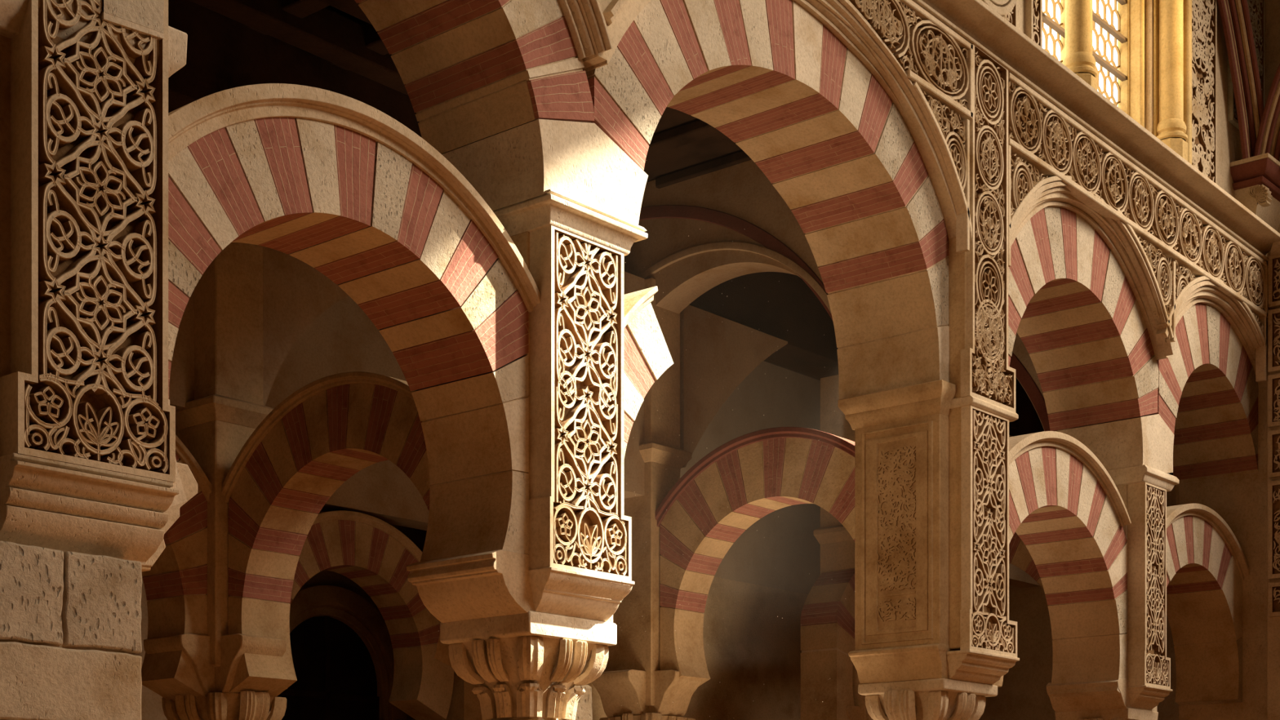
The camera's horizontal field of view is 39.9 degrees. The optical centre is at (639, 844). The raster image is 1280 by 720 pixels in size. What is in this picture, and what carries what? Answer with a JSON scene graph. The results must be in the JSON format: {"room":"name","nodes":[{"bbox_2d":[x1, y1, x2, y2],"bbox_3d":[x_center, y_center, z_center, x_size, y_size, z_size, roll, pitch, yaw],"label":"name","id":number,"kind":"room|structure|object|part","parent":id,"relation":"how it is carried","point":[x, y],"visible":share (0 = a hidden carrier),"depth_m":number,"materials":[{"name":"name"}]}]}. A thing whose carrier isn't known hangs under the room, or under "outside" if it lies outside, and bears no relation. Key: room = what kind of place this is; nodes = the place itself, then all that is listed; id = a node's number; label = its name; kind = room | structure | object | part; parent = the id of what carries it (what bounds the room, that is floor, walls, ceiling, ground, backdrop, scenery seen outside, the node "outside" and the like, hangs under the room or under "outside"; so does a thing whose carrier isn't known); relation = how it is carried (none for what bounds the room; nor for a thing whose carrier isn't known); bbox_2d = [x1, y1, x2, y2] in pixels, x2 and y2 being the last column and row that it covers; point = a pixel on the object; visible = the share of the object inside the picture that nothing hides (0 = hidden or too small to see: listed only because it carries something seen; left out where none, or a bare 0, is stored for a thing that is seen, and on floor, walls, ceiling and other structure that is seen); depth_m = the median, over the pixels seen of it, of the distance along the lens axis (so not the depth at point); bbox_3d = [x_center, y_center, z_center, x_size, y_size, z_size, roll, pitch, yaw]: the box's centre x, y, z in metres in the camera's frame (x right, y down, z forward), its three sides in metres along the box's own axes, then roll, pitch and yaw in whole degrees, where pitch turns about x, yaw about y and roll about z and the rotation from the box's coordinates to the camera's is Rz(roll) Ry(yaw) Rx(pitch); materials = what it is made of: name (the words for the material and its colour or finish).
{"room":"mosque","nodes":[
{"label":"mosque","id":0,"kind":"room"},
{"bbox_2d":[168,289,194,409],"bbox_3d":[-6.954,-4.910,11.536,0.350,2.420,9.380,0,0,40],"label":"wall","id":1,"kind":"structure","parent":0,"point":[181,387],"depth_m":14.92,"materials":[{"name":"paint"}]},
{"bbox_2d":[302,511,426,719],"bbox_3d":[-6.498,-2.800,21.389,0.400,8.800,25.000,0,0,40],"label":"wall","id":2,"kind":"structure","parent":0,"point":[418,536],"depth_m":24.13,"materials":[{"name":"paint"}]},
{"bbox_2d":[289,585,406,719],"bbox_3d":[-4.175,-0.938,23.602,0.280,5.076,2.652,0,0,40],"label":"arch","id":3,"kind":"object","parent":2,"relation":"attached to","point":[345,606],"visible":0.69,"depth_m":23.93,"materials":[{"name":"stone"}]},
{"bbox_2d":[276,616,379,719],"bbox_3d":[-4.221,-0.750,23.641,0.120,4.700,1.900,0,0,40],"label":"doorway","id":4,"kind":"structure","parent":3,"relation":"attached to","point":[335,670],"depth_m":23.62,"materials":[{"name":"black wood"}]},
{"bbox_2d":[135,295,820,719],"bbox_3d":[-4.339,-2.800,19.296,0.400,8.800,24.600,0,0,40],"label":"wall","id":5,"kind":"structure","parent":0,"point":[784,549],"depth_m":25.24,"materials":[{"name":"paint"}]},
{"bbox_2d":[286,510,453,719],"bbox_3d":[-3.442,-2.663,20.384,0.560,2.294,3.140,0,0,40],"label":"arch","id":6,"kind":"object","parent":5,"relation":"attached to","point":[364,548],"visible":0.61,"depth_m":20.85,"materials":[{"name":"stone"}]},
{"bbox_3d":[-3.383,-3.309,20.378,0.460,1.000,2.942,0,0,40],"label":"hood moulding","id":7,"kind":"part","parent":6,"relation":"part of","materials":[{"name":"stone"}]},
{"bbox_2d":[263,246,787,498],"bbox_3d":[-0.892,-4.950,18.274,0.380,2.340,7.779,0,0,40],"label":"wall","id":8,"kind":"structure","parent":0,"point":[735,349],"depth_m":19.61,"materials":[{"name":"paint"}]},
{"bbox_2d":[326,5,820,381],"bbox_3d":[-2.913,-7.300,18.349,10.000,0.200,25.000,0,0,40],"label":"ceiling","id":9,"kind":"structure","parent":0,"point":[719,145],"depth_m":18.33,"materials":[{"name":"brown wood"}]},
{"bbox_2d":[246,0,329,35],"bbox_3d":[-2.102,-7.045,14.003,3.040,0.290,0.220,0,0,40],"label":"ceiling beam","id":10,"kind":"structure","parent":9,"relation":"attached to","point":[299,8],"depth_m":14.55,"materials":[{"name":"brown wood"}]},
{"bbox_2d":[168,0,422,137],"bbox_3d":[-5.278,-6.660,13.281,0.850,1.060,14.190,0,0,40],"label":"band","id":11,"kind":"object","parent":9,"relation":"attached to","point":[223,53],"visible":0.02,"depth_m":14.91,"materials":[{"name":"brown wood"}]},
{"bbox_2d":[329,17,388,70],"bbox_3d":[-1.520,-7.045,14.689,3.040,0.290,0.220,0,0,40],"label":"ceiling beam","id":12,"kind":"structure","parent":9,"relation":"attached to","point":[374,42],"depth_m":15.25,"materials":[{"name":"brown wood"}]},
{"bbox_2d":[646,119,721,157],"bbox_3d":[0.809,-7.135,17.435,3.040,0.110,0.220,0,0,40],"label":"ceiling beam","id":13,"kind":"structure","parent":9,"relation":"attached to","point":[698,130],"depth_m":17.70,"materials":[{"name":"brown wood"}]},
{"bbox_2d":[655,150,751,188],"bbox_3d":[1.391,-7.135,18.121,3.040,0.110,0.220,0,0,40],"label":"ceiling beam","id":14,"kind":"structure","parent":9,"relation":"attached to","point":[740,157],"depth_m":18.61,"materials":[{"name":"brown wood"}]},
{"bbox_2d":[689,271,1044,436],"bbox_3d":[3.002,-6.610,23.199,0.650,1.160,9.130,0,0,40],"label":"wall","id":15,"kind":"structure","parent":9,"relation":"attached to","point":[787,309],"depth_m":21.36,"materials":[{"name":"brown wood"}]},
{"bbox_3d":[-5.013,-7.045,10.571,3.040,0.290,0.220,0,0,40],"label":"ceiling beam","id":16,"kind":"structure","parent":9,"relation":"attached to","visible":0},
{"bbox_2d":[188,0,408,95],"bbox_3d":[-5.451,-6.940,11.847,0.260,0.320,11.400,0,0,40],"label":"ceiling","id":17,"kind":"structure","parent":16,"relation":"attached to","point":[326,33],"depth_m":14.96,"materials":[{"name":"brown wood"}]},
{"bbox_3d":[-0.938,-7.135,15.376,3.040,0.110,0.220,0,0,40],"label":"ceiling beam","id":18,"kind":"structure","parent":9,"relation":"attached to","visible":0},
{"bbox_2d":[319,0,371,24],"bbox_3d":[-4.841,-6.940,11.330,0.260,0.320,11.400,0,0,40],"label":"joist","id":19,"kind":"object","parent":18,"relation":"attached to","point":[351,7],"visible":0.02,"depth_m":14.30,"materials":[{"name":"brown wood"}]},
{"bbox_2d":[442,577,808,719],"bbox_3d":[0.657,-1.125,25.188,0.400,5.450,9.150,0,0,40],"label":"wall","id":20,"kind":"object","parent":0,"point":[753,677],"depth_m":25.90,"materials":[{"name":"stone"}]},
{"bbox_2d":[624,160,822,313],"bbox_3d":[0.913,-5.645,18.710,4.570,3.090,0.400,0,0,40],"label":"vaulted ceiling","id":21,"kind":"structure","parent":0,"point":[742,190],"depth_m":18.63,"materials":[{"name":"paint"}]},
{"bbox_2d":[637,241,831,312],"bbox_3d":[0.860,-5.793,18.477,2.947,1.099,0.045,0,0,40],"label":"trim","id":22,"kind":"structure","parent":21,"relation":"attached to","point":[720,246],"depth_m":18.30,"materials":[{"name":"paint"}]},
{"bbox_2d":[639,204,832,319],"bbox_3d":[0.814,-5.999,18.525,3.336,1.905,0.030,0,0,40],"label":"painted band","id":23,"kind":"object","parent":21,"relation":"attached to","point":[734,223],"visible":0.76,"depth_m":18.39,"materials":[{"name":"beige paint"}]},
{"bbox_2d":[618,228,845,717],"bbox_3d":[0.163,-3.450,16.483,2.269,5.086,3.717,0,0,40],"label":"dust motes","id":24,"kind":"object","parent":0,"point":[700,228],"visible":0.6,"depth_m":17.04,"materials":[{"name":"white"}]},
{"bbox_2d":[577,0,1266,375],"bbox_3d":[1.845,-6.319,15.363,1.120,2.133,17.800,0,0,40],"label":"wall","id":25,"kind":"structure","parent":0,"point":[618,28],"depth_m":15.13,"materials":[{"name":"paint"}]},
{"bbox_2d":[848,0,973,120],"bbox_3d":[1.608,-6.805,14.133,0.120,0.765,4.017,0,0,40],"label":"carved frieze","id":26,"kind":"object","parent":25,"relation":"attached to","point":[940,60],"visible":0.98,"depth_m":15.06,"materials":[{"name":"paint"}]},
{"bbox_3d":[1.608,-6.805,14.133,0.120,0.765,4.017,0,0,40],"label":"frame","id":27,"kind":"part","parent":26,"relation":"part of","materials":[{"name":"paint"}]},
{"bbox_2d":[911,81,972,253],"bbox_3d":[2.603,-5.854,15.315,0.110,1.207,1.006,0,0,40],"label":"spandrel panel","id":28,"kind":"object","parent":25,"relation":"attached to","point":[953,133],"visible":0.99,"depth_m":15.48,"materials":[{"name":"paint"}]},
{"bbox_2d":[1008,144,1071,266],"bbox_3d":[3.734,-5.889,16.648,0.110,1.179,1.259,0,0,40],"label":"spandrel panel","id":29,"kind":"object","parent":25,"relation":"attached to","point":[1024,180],"visible":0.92,"depth_m":16.31,"materials":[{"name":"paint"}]},
{"bbox_2d":[911,0,1279,262],"bbox_3d":[1.921,-7.251,14.642,0.770,0.668,16.800,0,0,40],"label":"trim","id":30,"kind":"structure","parent":25,"relation":"attached to","point":[975,21],"depth_m":17.29,"materials":[{"name":"stone"}]},
{"bbox_2d":[1062,0,1097,90],"bbox_3d":[4.425,-9.075,17.803,0.364,3.850,0.364,0,0,40],"label":"colonnette","id":31,"kind":"object","parent":30,"relation":"on","point":[1079,59],"visible":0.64,"depth_m":17.68,"materials":[{"name":"stone"}]},
{"bbox_2d":[1155,0,1187,160],"bbox_3d":[5.839,-9.075,19.424,0.364,3.850,0.364,0,0,40],"label":"colonnette","id":32,"kind":"object","parent":30,"relation":"on","point":[1171,127],"visible":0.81,"depth_m":19.30,"materials":[{"name":"stone"}]},
{"bbox_2d":[1008,71,1267,317],"bbox_3d":[5.369,-6.656,18.568,0.120,0.823,6.287,0,0,40],"label":"carved frieze","id":33,"kind":"object","parent":25,"relation":"attached to","point":[1041,134],"visible":1,"depth_m":18.05,"materials":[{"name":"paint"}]},
{"bbox_2d":[1115,207,1222,342],"bbox_3d":[5.664,-5.931,18.924,0.110,1.062,2.704,0,0,40],"label":"spandrel panel","id":34,"kind":"object","parent":25,"relation":"attached to","point":[1171,281],"visible":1,"depth_m":18.80,"materials":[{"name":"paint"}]},
{"bbox_2d":[1240,301,1267,382],"bbox_3d":[7.179,-5.902,20.711,0.110,0.805,0.822,0,0,40],"label":"spandrel panel","id":35,"kind":"object","parent":25,"relation":"attached to","point":[1260,323],"visible":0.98,"depth_m":20.89,"materials":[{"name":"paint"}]},
{"bbox_2d":[1017,0,1025,34],"bbox_3d":[-0.129,-9.750,13.051,0.600,5.300,11.720,0,0,40],"label":"wall","id":36,"kind":"structure","parent":0,"point":[1021,3],"depth_m":17.10,"materials":[{"name":"stone"}]},
{"bbox_2d":[982,0,1017,16],"bbox_3d":[3.255,-8.260,16.462,0.110,1.024,1.024,0,0,40],"label":"roundel","id":37,"kind":"object","parent":36,"relation":"attached to","point":[1007,6],"visible":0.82,"depth_m":16.55,"materials":[{"name":"stone"}]},
{"bbox_2d":[1000,0,1017,28],"bbox_3d":[3.193,-8.350,16.462,0.075,2.100,1.220,0,0,40],"label":"strip","id":38,"kind":"object","parent":36,"relation":"attached to","point":[1012,16],"visible":0.13,"depth_m":16.88,"materials":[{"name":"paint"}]},
{"bbox_3d":[3.193,-8.350,16.462,0.075,2.100,1.220,0,0,40],"label":"panel frame","id":39,"kind":"part","parent":38,"relation":"part of","materials":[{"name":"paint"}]},
{"bbox_2d":[1025,0,1042,47],"bbox_3d":[3.839,-8.350,17.225,0.075,2.100,0.220,0,0,40],"label":"strip","id":40,"kind":"object","parent":36,"relation":"attached to","point":[1033,8],"visible":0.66,"depth_m":17.18,"materials":[{"name":"stone"}]},
{"bbox_2d":[1008,435,1039,588],"bbox_3d":[4.759,-4.950,25.348,0.350,2.100,3.600,0,0,40],"label":"wall","id":41,"kind":"structure","parent":0,"point":[1018,578],"depth_m":26.16,"materials":[{"name":"paint"}]},
{"bbox_2d":[1012,332,1069,431],"bbox_3d":[4.157,-5.595,21.597,3.356,3.190,0.400,0,0,40],"label":"wall","id":42,"kind":"structure","parent":0,"point":[1020,350],"depth_m":20.97,"materials":[{"name":"paint"}]},
{"bbox_2d":[1009,352,1057,431],"bbox_3d":[3.878,-5.617,21.565,2.974,2.785,0.030,0,0,40],"label":"painted band","id":43,"kind":"object","parent":42,"relation":"attached to","point":[1022,374],"visible":0.23,"depth_m":20.89,"materials":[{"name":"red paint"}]},
{"bbox_2d":[978,485,1178,719],"bbox_3d":[5.080,-2.900,27.698,9.900,9.000,0.400,0,0,40],"label":"wall","id":44,"kind":"structure","parent":0,"point":[1023,695],"depth_m":26.72,"materials":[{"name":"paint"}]},
{"bbox_2d":[1145,0,1242,198],"bbox_3d":[6.552,-9.650,20.930,0.600,5.500,3.620,0,0,40],"label":"wall","id":45,"kind":"structure","parent":0,"point":[1228,141],"depth_m":20.82,"materials":[{"name":"stone"}]},
{"bbox_2d":[1191,0,1217,184],"bbox_3d":[6.401,-8.550,20.245,0.075,2.900,0.900,0,0,40],"label":"strip","id":46,"kind":"object","parent":45,"relation":"attached to","point":[1204,12],"visible":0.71,"depth_m":20.33,"materials":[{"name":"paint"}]},
{"bbox_3d":[6.382,-8.550,20.261,0.025,2.892,0.892,0,0,40],"label":"carved panel","id":47,"kind":"part","parent":46,"relation":"part of","materials":[{"name":"stone"}]},
{"bbox_3d":[6.401,-8.550,20.245,0.075,2.900,0.900,0,0,40],"label":"panel frame","id":48,"kind":"part","parent":46,"relation":"part of","materials":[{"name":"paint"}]},
{"bbox_2d":[1227,0,1264,129],"bbox_3d":[7.326,-9.800,21.335,0.075,2.400,1.000,0,0,40],"label":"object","id":49,"kind":"object","parent":45,"relation":"attached to","point":[1256,7],"visible":0.24,"depth_m":21.52,"materials":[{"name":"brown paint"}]},
{"bbox_2d":[1264,0,1279,233],"bbox_3d":[8.759,-5.400,21.136,4.200,14.000,0.450,0,0,40],"label":"wall","id":50,"kind":"structure","parent":0,"point":[1272,7],"depth_m":21.69,"materials":[{"name":"stone"}]},
{"bbox_3d":[7.086,1.700,19.703,23.500,0.200,50.000,0,0,40],"label":"floor","id":51,"kind":"structure","parent":0,"visible":0},
{"bbox_2d":[0,540,142,719],"bbox_3d":[-3.527,0.040,9.145,0.990,3.126,1.575,0,0,40],"label":"pier","id":52,"kind":"object","parent":51,"relation":"on","point":[71,621],"visible":1,"depth_m":9.09,"materials":[{"name":"stone"}]},
{"bbox_2d":[0,0,197,572],"bbox_3d":[-3.423,-4.450,9.328,1.173,5.900,2.080,0,0,40],"label":"pier","id":53,"kind":"object","parent":52,"relation":"on","point":[87,421],"visible":0.99,"depth_m":9.15,"materials":[{"name":"stone"}]},
{"bbox_3d":[-2.924,-3.780,9.285,0.110,3.632,0.922,0,0,40],"label":"carved panel","id":54,"kind":"part","parent":53,"relation":"part of","materials":[{"name":"stone"}]},
{"bbox_2d":[99,0,613,154],"bbox_3d":[-1.892,-5.508,10.953,1.285,2.404,3.840,0,0,40],"label":"arch","id":55,"kind":"object","parent":53,"relation":"on","point":[472,71],"visible":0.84,"depth_m":11.86,"materials":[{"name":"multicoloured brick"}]},
{"bbox_3d":[-1.447,-6.027,10.659,0.225,1.365,3.655,0,0,40],"label":"hood moulding","id":56,"kind":"part","parent":55,"relation":"part of","materials":[{"name":"stone"}]},
{"bbox_2d":[143,242,286,719],"bbox_3d":[-3.587,-2.260,15.151,1.070,7.720,1.070,0,0,40],"label":"pier","id":57,"kind":"object","parent":51,"relation":"on","point":[227,407],"visible":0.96,"depth_m":14.89,"materials":[{"name":"stone"}]},
{"bbox_2d":[142,435,211,701],"bbox_3d":[-4.855,-2.476,13.826,0.590,2.607,3.428,0,0,40],"label":"arch","id":58,"kind":"object","parent":57,"relation":"attached to","point":[175,585],"visible":0.29,"depth_m":14.80,"materials":[{"name":"stone"}]},
{"bbox_3d":[-4.750,-3.290,13.849,0.460,0.980,3.256,0,0,40],"label":"hood moulding","id":59,"kind":"part","parent":58,"relation":"part of","materials":[{"name":"stone"}]},
{"bbox_2d":[222,371,475,697],"bbox_3d":[-2.236,-2.454,14.130,3.408,2.511,0.560,0,0,40],"label":"arch","id":60,"kind":"object","parent":57,"relation":"attached to","point":[333,428],"visible":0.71,"depth_m":14.54,"materials":[{"name":"stone"}]},
{"bbox_3d":[-2.288,-3.129,14.108,3.356,1.162,0.460,0,0,40],"label":"hood moulding","id":61,"kind":"part","parent":60,"relation":"part of","materials":[{"name":"stone"}]},
{"bbox_2d":[448,635,608,719],"bbox_3d":[-0.788,0.090,12.522,0.938,3.020,0.938,0,0,40],"label":"capital","id":62,"kind":"structure","parent":51,"relation":"on","point":[523,677],"depth_m":12.27,"materials":[{"name":"stone"}]},
{"bbox_2d":[406,119,648,645],"bbox_3d":[-0.790,-3.190,12.392,1.205,3.540,1.369,0,0,40],"label":"pier","id":63,"kind":"object","parent":62,"relation":"on","point":[568,197],"visible":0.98,"depth_m":12.03,"materials":[{"name":"stone"}]},
{"bbox_2d":[168,83,540,561],"bbox_3d":[-2.071,-3.144,10.916,0.900,2.703,3.375,0,0,40],"label":"arch","id":64,"kind":"object","parent":63,"relation":"attached to","point":[330,181],"visible":0.79,"depth_m":11.26,"materials":[{"name":"stone"}]},
{"bbox_3d":[-1.995,-3.950,10.852,0.700,1.091,3.375,0,0,40],"label":"hood moulding","id":65,"kind":"part","parent":64,"relation":"part of","materials":[{"name":"stone"}]},
{"bbox_3d":[-0.412,-3.007,12.188,0.215,2.305,0.838,0,0,40],"label":"panel frame","id":66,"kind":"part","parent":63,"relation":"part of","materials":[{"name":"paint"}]},
{"bbox_3d":[-0.441,-3.007,12.212,0.140,2.297,0.830,0,0,40],"label":"carved panel","id":67,"kind":"part","parent":63,"relation":"part of","materials":[{"name":"stone"}]},
{"bbox_2d":[624,285,673,455],"bbox_3d":[-0.234,-3.180,13.043,0.850,1.756,0.709,0,0,40],"label":"arch","id":68,"kind":"object","parent":63,"relation":"attached to","point":[647,356],"visible":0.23,"depth_m":12.80,"materials":[{"name":"stone"}]},
{"bbox_3d":[-0.295,-3.844,12.933,0.800,0.428,0.463,0,0,40],"label":"hood moulding","id":69,"kind":"part","parent":68,"relation":"part of","materials":[{"name":"white stone"}]},
{"bbox_2d":[573,684,592,719],"bbox_3d":[-0.687,0.170,13.879,0.433,2.868,0.513,0,0,40],"label":"block","id":70,"kind":"object","parent":62,"relation":"part of","point":[584,706],"visible":0.17,"depth_m":13.86,"materials":[{"name":"stone"}]},
{"bbox_2d":[591,277,702,719],"bbox_3d":[0.096,-2.260,19.370,1.070,7.720,1.070,0,0,40],"label":"pier","id":71,"kind":"object","parent":51,"relation":"on","point":[632,678],"visible":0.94,"depth_m":19.12,"materials":[{"name":"stone"}]},
{"bbox_2d":[655,426,854,685],"bbox_3d":[1.433,-2.919,18.361,3.530,2.701,0.560,0,0,40],"label":"arch","id":72,"kind":"object","parent":71,"relation":"on","point":[786,463],"visible":0.69,"depth_m":18.62,"materials":[{"name":"stone"}]},
{"bbox_3d":[1.400,-3.641,18.323,3.530,1.257,0.460,0,0,40],"label":"hood moulding","id":73,"kind":"part","parent":72,"relation":"part of","materials":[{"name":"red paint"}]},
{"bbox_2d":[813,374,873,719],"bbox_3d":[2.829,-2.260,22.716,1.070,7.720,1.070,0,0,40],"label":"pier","id":74,"kind":"object","parent":51,"relation":"on","point":[837,544],"visible":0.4,"depth_m":22.65,"materials":[{"name":"stone"}]},
{"bbox_2d":[800,568,854,719],"bbox_3d":[3.349,-2.636,23.528,0.554,2.528,3.400,0,0,40],"label":"arch","id":75,"kind":"object","parent":74,"relation":"attached to","point":[827,618],"visible":0.33,"depth_m":22.24,"materials":[{"name":"stone"}]},
{"bbox_2d":[1008,532,1044,590],"bbox_3d":[4.185,-2.838,21.665,3.620,2.664,0.560,0,0,40],"label":"arch","id":76,"kind":"object","parent":74,"relation":"attached to","point":[1020,556],"visible":0.02,"depth_m":21.05,"materials":[{"name":"stone"}]},
{"bbox_2d":[865,688,986,719],"bbox_3d":[2.630,0.099,16.320,0.938,3.003,0.983,0,0,40],"label":"column","id":77,"kind":"structure","parent":51,"relation":"on","point":[906,704],"depth_m":15.99,"materials":[{"name":"stone"}]},
{"bbox_2d":[837,43,1019,697],"bbox_3d":[2.712,-4.250,16.293,1.280,5.740,1.260,0,0,40],"label":"pier","id":78,"kind":"object","parent":77,"relation":"on","point":[931,459],"visible":1,"depth_m":15.84,"materials":[{"name":"stone"}]},
{"bbox_2d":[585,0,960,399],"bbox_3d":[0.895,-5.456,14.224,1.265,2.757,4.871,0,0,40],"label":"arch","id":79,"kind":"object","parent":78,"relation":"on","point":[788,82],"visible":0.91,"depth_m":14.86,"materials":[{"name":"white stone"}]},
{"bbox_3d":[1.291,-6.047,13.887,0.225,1.574,4.871,0,0,40],"label":"hood moulding","id":80,"kind":"part","parent":79,"relation":"part of","materials":[{"name":"stone"}]},
{"bbox_3d":[2.313,-2.800,15.923,0.749,1.935,0.024,0,0,40],"label":"jamb frame","id":81,"kind":"part","parent":78,"relation":"part of","materials":[{"name":"stone"}]},
{"bbox_3d":[3.149,-5.545,15.939,0.095,3.150,0.835,0,0,40],"label":"panel frame","id":82,"kind":"part","parent":78,"relation":"part of","materials":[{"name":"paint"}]},
{"bbox_3d":[3.157,-2.811,15.948,0.095,2.178,0.870,0,0,40],"label":"panel frame","id":83,"kind":"part","parent":78,"relation":"part of","materials":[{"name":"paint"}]},
{"bbox_2d":[1008,431,1131,697],"bbox_3d":[3.897,-2.828,17.938,0.880,2.585,3.359,0,0,40],"label":"arch","id":84,"kind":"object","parent":78,"relation":"on","point":[1065,507],"visible":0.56,"depth_m":18.71,"materials":[{"name":"stone"}]},
{"bbox_3d":[3.930,-3.574,17.838,0.700,1.093,3.250,0,0,40],"label":"hood moulding","id":85,"kind":"part","parent":84,"relation":"part of","materials":[{"name":"stone"}]},
{"bbox_2d":[999,181,1173,431],"bbox_3d":[4.016,-5.189,17.897,1.255,2.565,3.926,0,0,40],"label":"arch","id":86,"kind":"object","parent":78,"relation":"on","point":[1086,312],"visible":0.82,"depth_m":18.47,"materials":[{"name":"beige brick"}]},
{"bbox_2d":[1079,717,1129,719],"bbox_3d":[5.155,0.114,19.515,0.842,2.972,0.887,0,0,40],"label":"column","id":87,"kind":"structure","parent":51,"relation":"on","point":[1117,718],"depth_m":19.07,"materials":[{"name":"stone"}]},
{"bbox_2d":[1045,413,1178,719],"bbox_3d":[5.179,-3.010,19.387,1.120,3.320,1.008,0,0,40],"label":"pier","id":88,"kind":"object","parent":87,"relation":"on","point":[1136,453],"visible":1,"depth_m":19.02,"materials":[{"name":"stone"}]},
{"bbox_3d":[5.529,-2.797,19.194,0.215,2.185,0.660,0,0,40],"label":"panel frame","id":89,"kind":"part","parent":88,"relation":"part of","materials":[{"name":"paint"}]},
{"bbox_3d":[5.510,-2.797,19.210,0.165,2.177,0.652,0,0,40],"label":"carved panel","id":90,"kind":"part","parent":88,"relation":"part of","materials":[{"name":"stone"}]},
{"bbox_2d":[1069,280,1267,505],"bbox_3d":[6.169,-5.178,20.436,1.255,2.279,3.269,0,0,40],"label":"arch","id":91,"kind":"object","parent":88,"relation":"on","point":[1208,388],"visible":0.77,"depth_m":20.85,"materials":[{"name":"stone"}]},
{"bbox_3d":[6.497,-5.791,20.026,0.225,1.052,3.068,0,0,40],"label":"hood moulding","id":92,"kind":"part","parent":91,"relation":"part of","materials":[{"name":"stone"}]},
{"bbox_2d":[1166,503,1249,706],"bbox_3d":[6.131,-2.818,20.572,0.880,2.186,3.013,0,0,40],"label":"arch","id":93,"kind":"object","parent":88,"relation":"attached to","point":[1207,566],"visible":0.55,"depth_m":21.28,"materials":[{"name":"stone"}]},
{"bbox_3d":[6.200,-3.443,20.514,0.700,0.936,3.013,0,0,40],"label":"hood moulding","id":94,"kind":"part","parent":93,"relation":"part of","materials":[{"name":"stone"}]},
{"bbox_2d":[1178,240,1279,719],"bbox_3d":[8.311,-2.770,20.762,4.000,8.740,1.200,0,0,40],"label":"pier","id":95,"kind":"object","parent":51,"relation":"on","point":[1249,504],"visible":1,"depth_m":21.27,"materials":[{"name":"stone"}]},
{"bbox_2d":[1230,152,1279,254],"bbox_3d":[7.516,-7.625,21.285,0.510,1.010,1.030,0,0,40],"label":"corbel","id":96,"kind":"object","parent":95,"relation":"on","point":[1255,179],"visible":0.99,"depth_m":21.00,"materials":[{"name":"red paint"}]},
{"bbox_2d":[1217,0,1263,159],"bbox_3d":[6.680,-9.902,20.367,0.262,3.684,2.368,0,0,42],"label":"rib","id":97,"kind":"object","parent":96,"relation":"on","point":[1234,14],"visible":0.89,"depth_m":20.88,"materials":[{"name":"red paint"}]},
{"bbox_2d":[1253,63,1279,161],"bbox_3d":[8.414,-9.893,20.386,2.577,3.659,0.366,0,0,39],"label":"rib","id":98,"kind":"object","parent":96,"relation":"on","point":[1268,140],"visible":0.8,"depth_m":21.01,"materials":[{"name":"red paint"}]},
{"bbox_3d":[7.969,-6.675,20.521,1.310,0.610,0.090,0,0,40],"label":"panel frame","id":99,"kind":"part","parent":95,"relation":"part of","materials":[{"name":"stone"}]},
{"bbox_3d":[7.969,-2.900,20.521,1.310,0.400,0.090,0,0,40],"label":"panel frame","id":100,"kind":"part","parent":95,"relation":"part of","materials":[{"name":"stone"}]},
{"bbox_3d":[7.969,-3.725,20.521,1.310,1.150,0.090,0,0,40],"label":"panel frame","id":101,"kind":"part","parent":95,"relation":"part of","materials":[{"name":"stone"}]},
{"bbox_3d":[7.969,-4.625,20.521,1.310,0.550,0.090,0,0,40],"label":"panel frame","id":102,"kind":"part","parent":95,"relation":"part of","materials":[{"name":"stone"}]},
{"bbox_3d":[7.969,-5.255,20.521,1.310,0.610,0.090,0,0,40],"label":"panel frame","id":103,"kind":"part","parent":95,"relation":"part of","materials":[{"name":"stone"}]},
{"bbox_3d":[7.969,-5.965,20.521,1.310,0.730,0.090,0,0,40],"label":"panel frame","id":104,"kind":"part","parent":95,"relation":"part of","materials":[{"name":"stone"}]},
{"bbox_3d":[7.985,-6.675,20.540,1.302,0.602,0.040,0,0,40],"label":"carved panel","id":105,"kind":"part","parent":95,"relation":"part of","materials":[{"name":"stone"}]},
{"bbox_3d":[7.985,-2.900,20.540,1.302,0.392,0.040,0,0,40],"label":"carved panel","id":106,"kind":"part","parent":95,"relation":"part of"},
{"bbox_3d":[7.985,-3.725,20.540,1.302,1.142,0.040,0,0,40],"label":"carved panel","id":107,"kind":"part","parent":95,"relation":"part of","materials":[{"name":"stone"}]},
{"bbox_3d":[7.985,-4.625,20.540,1.302,0.542,0.040,0,0,40],"label":"carved panel","id":108,"kind":"part","parent":95,"relation":"part of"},
{"bbox_3d":[7.985,-5.255,20.540,1.302,0.602,0.040,0,0,40],"label":"carved panel","id":109,"kind":"part","parent":95,"relation":"part of","materials":[{"name":"stone"}]},
{"bbox_3d":[7.985,-5.965,20.540,1.302,0.722,0.040,0,0,40],"label":"carved panel","id":110,"kind":"part","parent":95,"relation":"part of","materials":[{"name":"stone"}]},
{"bbox_3d":[4.521,-7.175,18.535,0.600,0.550,2.660,0,0,40],"label":"wall","id":111,"kind":"structure","parent":0,"visible":0},
{"bbox_2d":[1042,0,1065,62],"bbox_3d":[4.046,-9.150,17.974,0.120,3.700,1.290,0,0,40],"label":"window","id":112,"kind":"structure","parent":111,"relation":"in","point":[1052,10],"depth_m":18.30,"materials":[{"name":"glass"}]},
{"bbox_2d":[1060,0,1065,62],"bbox_3d":[4.537,-9.150,18.554,0.300,3.900,0.310,0,0,40],"label":"window frame","id":113,"kind":"structure","parent":111,"relation":"in","point":[1062,2],"depth_m":18.45,"materials":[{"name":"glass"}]},
{"bbox_2d":[1092,0,1191,164],"bbox_3d":[5.350,-9.000,19.257,0.630,4.200,1.886,0,0,40],"label":"window","id":114,"kind":"structure","parent":111,"relation":"in","point":[1106,34],"depth_m":19.40,"materials":[{"name":"stone"}]},
{"bbox_3d":[4.994,-9.175,19.170,0.001,3.650,1.240,0,0,40],"label":"pane","id":115,"kind":"part","parent":114,"relation":"part of","materials":[{"name":"glass"}]}
]}

